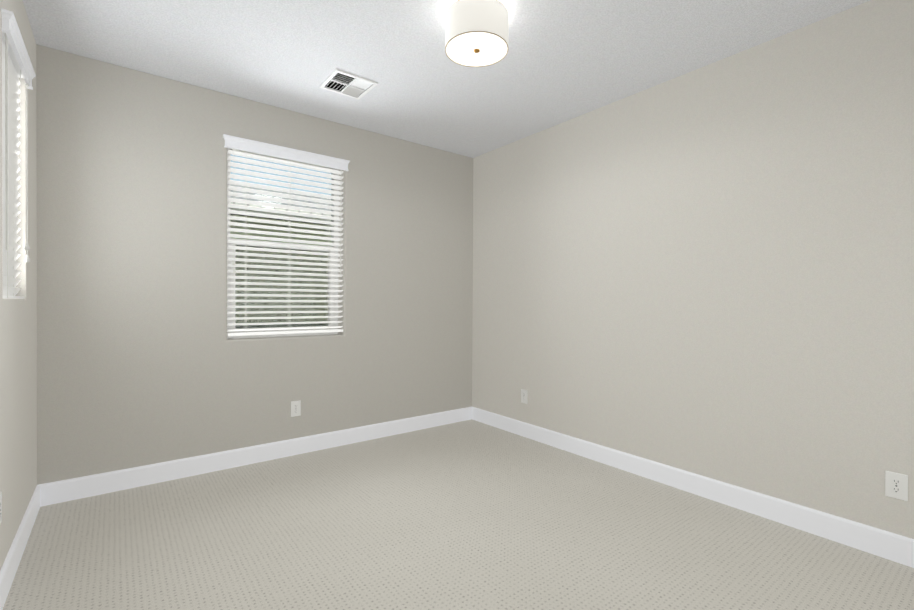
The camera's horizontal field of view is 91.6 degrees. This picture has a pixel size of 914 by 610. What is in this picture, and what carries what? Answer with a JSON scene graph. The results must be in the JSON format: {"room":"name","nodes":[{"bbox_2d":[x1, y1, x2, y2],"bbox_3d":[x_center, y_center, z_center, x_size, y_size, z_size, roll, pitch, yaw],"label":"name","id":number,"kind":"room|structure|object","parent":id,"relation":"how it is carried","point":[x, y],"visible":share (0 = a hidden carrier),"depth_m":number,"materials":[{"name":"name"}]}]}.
{"room":"empty bedroom","nodes":[
{"label":"empty bedroom","id":0,"kind":"room"},
{"bbox_2d":[0,0,36,569],"bbox_3d":[-1.308,-0.151,0.926,0.200,2.740,4.143,0,1,-37],"label":"wall","id":1,"kind":"structure","parent":0,"point":[18,401],"depth_m":2.25,"materials":[{"name":"beige paint"}]},
{"bbox_2d":[0,492,1,523],"bbox_3d":[-1.823,0.817,1.770,0.008,0.124,0.078,0,1,-37],"label":"electrical outlet","id":2,"kind":"object","parent":1,"relation":"attached to","point":[0,507],"visible":1,"depth_m":1.78,"materials":[{"name":"white plastic"}]},
{"bbox_2d":[2,32,23,298],"bbox_3d":[-2.148,-0.623,2.023,0.192,1.203,0.605,0,1,-37],"label":"window","id":3,"kind":"structure","parent":1,"relation":"in","point":[14,177],"depth_m":2.12,"materials":[{"name":"white plastic"}]},
{"bbox_2d":[5,33,7,252],"bbox_3d":[-1.911,-0.697,1.885,0.010,0.930,0.010,1,1,37],"label":"blind cord","id":4,"kind":"object","parent":3,"relation":"hanging from","point":[6,111],"depth_m":1.88,"materials":[{"name":"white fabric"}]},
{"bbox_2d":[7,253,7,297],"bbox_3d":[-1.967,-0.600,1.944,0.002,1.138,0.002,0,1,-37],"label":"blind cord","id":5,"kind":"object","parent":3,"relation":"hanging from","point":[7,253],"depth_m":1.95,"materials":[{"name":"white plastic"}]},
{"bbox_2d":[1,8,35,89],"bbox_3d":[-2.053,-1.176,2.090,0.034,0.086,0.651,0,1,-37],"label":"window valance","id":6,"kind":"object","parent":3,"relation":"attached to","point":[10,28],"visible":0.98,"depth_m":2.00,"materials":[{"name":"white wood"}]},
{"bbox_2d":[25,81,28,254],"bbox_3d":[-2.216,-0.712,2.289,0.012,0.910,0.024,0,1,-37],"label":"cords","id":7,"kind":"object","parent":6,"relation":"hanging from","point":[26,85],"visible":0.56,"depth_m":2.29,"materials":[{"name":"white fabric"}]},
{"bbox_2d":[24,255,29,261],"bbox_3d":[-2.222,-0.241,2.298,0.022,0.040,0.022,1,1,37],"label":"tassel","id":8,"kind":"object","parent":7,"relation":"hanging from","point":[27,258],"depth_m":2.29,"materials":[{"name":"white plastic"}]},
{"bbox_2d":[24,243,29,249],"bbox_3d":[-2.215,-0.301,2.288,0.022,0.040,0.022,1,1,37],"label":"tassel","id":9,"kind":"object","parent":7,"relation":"hanging from","point":[26,247],"depth_m":2.28,"materials":[{"name":"white plastic"}]},
{"bbox_2d":[20,70,20,169],"bbox_3d":[-2.177,-0.603,2.218,0.002,1.138,0.002,0,1,-37],"label":"blind cord","id":10,"kind":"object","parent":3,"relation":"hanging from","point":[20,70],"depth_m":2.21,"materials":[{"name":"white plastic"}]},
{"bbox_2d":[0,485,39,609],"bbox_3d":[-1.286,1.153,1.075,0.015,0.130,3.928,0,1,-37],"label":"baseboard","id":11,"kind":"structure","parent":1,"relation":"attached to","point":[9,568],"depth_m":2.05,"materials":[{"name":"white wood"}]},
{"bbox_2d":[36,44,472,484],"bbox_3d":[-1.223,-0.172,3.728,3.745,2.740,0.200,0,1,-37],"label":"wall","id":12,"kind":"structure","parent":0,"point":[142,360],"depth_m":3.12,"materials":[{"name":"beige paint"}]},
{"bbox_2d":[38,407,471,506],"bbox_3d":[-1.165,1.133,3.653,3.345,0.130,0.015,0,1,-37],"label":"baseboard","id":13,"kind":"structure","parent":12,"relation":"attached to","point":[55,492],"depth_m":3.25,"materials":[{"name":"white wood"}]},
{"bbox_2d":[227,148,343,338],"bbox_3d":[-1.381,-0.485,3.602,0.922,1.505,0.192,0,1,-37],"label":"window blinds","id":14,"kind":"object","parent":12,"relation":"in","point":[331,328],"depth_m":3.52,"materials":[{"name":"white plastic"}]},
{"bbox_2d":[246,232,246,333],"bbox_3d":[-1.577,-0.481,3.332,0.002,1.402,0.002,0,1,-37],"label":"blind cord","id":15,"kind":"object","parent":14,"relation":"hanging from","point":[246,232],"depth_m":3.33,"materials":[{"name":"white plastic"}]},
{"bbox_2d":[235,245,327,327],"bbox_3d":[-1.438,-0.131,3.677,0.818,0.690,0.002,0,1,-37],"label":"screen","id":16,"kind":"object","parent":14,"relation":"attached to","point":[281,292],"depth_m":3.66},
{"bbox_2d":[223,134,349,170],"bbox_3d":[-1.306,-1.187,3.505,0.968,0.086,0.034,0,1,-37],"label":"window valance","id":17,"kind":"object","parent":14,"relation":"attached to","point":[251,146],"visible":0.98,"depth_m":3.46,"materials":[{"name":"white wood"}]},
{"bbox_2d":[288,160,288,255],"bbox_3d":[-1.339,-0.482,3.549,0.002,1.402,0.002,0,1,-37],"label":"blind cord","id":18,"kind":"object","parent":14,"relation":"hanging from","point":[288,160],"depth_m":3.57,"materials":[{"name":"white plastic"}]},
{"bbox_2d":[289,160,290,273],"bbox_3d":[-1.323,-0.482,3.527,0.002,1.402,0.002,0,1,-37],"label":"blind cord","id":19,"kind":"object","parent":14,"relation":"hanging from","point":[289,215],"depth_m":3.53,"materials":[{"name":"white fabric"}]},
{"bbox_2d":[328,168,329,305],"bbox_3d":[-1.068,-0.482,3.723,0.002,1.402,0.002,0,1,-37],"label":"blind cord","id":20,"kind":"object","parent":14,"relation":"hanging from","point":[328,168],"depth_m":3.72,"materials":[{"name":"white fabric"}]},
{"bbox_2d":[340,170,341,275],"bbox_3d":[-0.986,-0.711,3.772,0.010,0.930,0.010,1,1,37],"label":"blind cord","id":21,"kind":"object","parent":14,"relation":"hanging from","point":[341,170],"depth_m":3.77,"materials":[{"name":"white fabric"}]},
{"bbox_2d":[291,400,300,416],"bbox_3d":[-1.290,0.831,3.558,0.078,0.124,0.008,0,1,-37],"label":"electrical outlet","id":22,"kind":"object","parent":12,"relation":"attached to","point":[295,408],"visible":1,"depth_m":3.56,"materials":[{"name":"white plastic"}]},
{"bbox_2d":[23,0,869,157],"bbox_3d":[0.046,-1.573,2.074,3.745,0.100,4.343,0,1,-37],"label":"ceiling","id":23,"kind":"structure","parent":0,"point":[562,61],"depth_m":2.66,"materials":[{"name":"white paint"}]},
{"bbox_2d":[319,69,377,99],"bbox_3d":[-0.755,-1.546,3.090,0.300,0.045,0.300,0,1,-37],"label":"ceiling vent","id":24,"kind":"object","parent":23,"relation":"in","point":[347,84],"visible":0.94,"depth_m":3.10,"materials":[{"name":"white metal"}]},
{"bbox_2d":[445,0,508,66],"bbox_3d":[0.103,-1.418,2.308,0.328,0.213,0.328,0,1,-37],"label":"flush-mount light","id":25,"kind":"object","parent":23,"relation":"attached to","point":[476,33],"visible":1,"depth_m":2.21,"materials":[{"name":"white fabric"}]},
{"bbox_2d":[446,32,506,65],"bbox_3d":[0.102,-1.326,2.309,0.316,0.004,0.316,0,1,-37],"label":"diffuser","id":26,"kind":"object","parent":25,"relation":"attached to","point":[462,48],"depth_m":2.29,"materials":[{"name":"white glass"}]},
{"bbox_2d":[3,419,913,609],"bbox_3d":[0.030,1.267,2.096,3.745,0.100,4.343,0,1,-37],"label":"floor","id":27,"kind":"structure","parent":0,"point":[471,514],"depth_m":2.26,"materials":[{"name":"carpet"}]},
{"bbox_2d":[472,0,913,538],"bbox_3d":[1.505,-0.152,3.084,0.200,2.740,4.143,0,1,-37],"label":"wall","id":28,"kind":"structure","parent":0,"point":[707,271],"depth_m":2.69,"materials":[{"name":"beige paint"}]},
{"bbox_2d":[521,389,527,403],"bbox_3d":[0.616,0.840,4.072,0.008,0.124,0.078,0,1,-37],"label":"electrical outlet","id":29,"kind":"object","parent":28,"relation":"attached to","point":[524,393],"visible":1,"depth_m":4.07,"materials":[{"name":"white plastic"}]},
{"bbox_2d":[472,407,913,567],"bbox_3d":[1.356,1.152,3.102,0.015,0.130,3.928,0,1,-37],"label":"baseboard","id":30,"kind":"structure","parent":28,"relation":"attached to","point":[894,547],"depth_m":2.68,"materials":[{"name":"white wood"}]},
{"bbox_2d":[885,471,907,500],"bbox_3d":[2.107,0.867,2.130,0.008,0.124,0.078,0,1,-37],"label":"electrical outlet","id":31,"kind":"object","parent":28,"relation":"attached to","point":[896,485],"visible":1,"depth_m":2.13,"materials":[{"name":"white plastic"}]},
{"bbox_3d":[-1.976,1.252,5.248,12.000,0.100,3.100,0,1,-37],"label":"ground","id":32,"kind":"structure","parent":0,"visible":0},
{"bbox_2d":[230,184,330,246],"bbox_3d":[-3.979,-0.755,7.859,10.600,3.910,4.680,0,1,-37],"label":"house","id":33,"kind":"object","parent":32,"relation":"on","point":[273,219],"depth_m":6.55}
]}

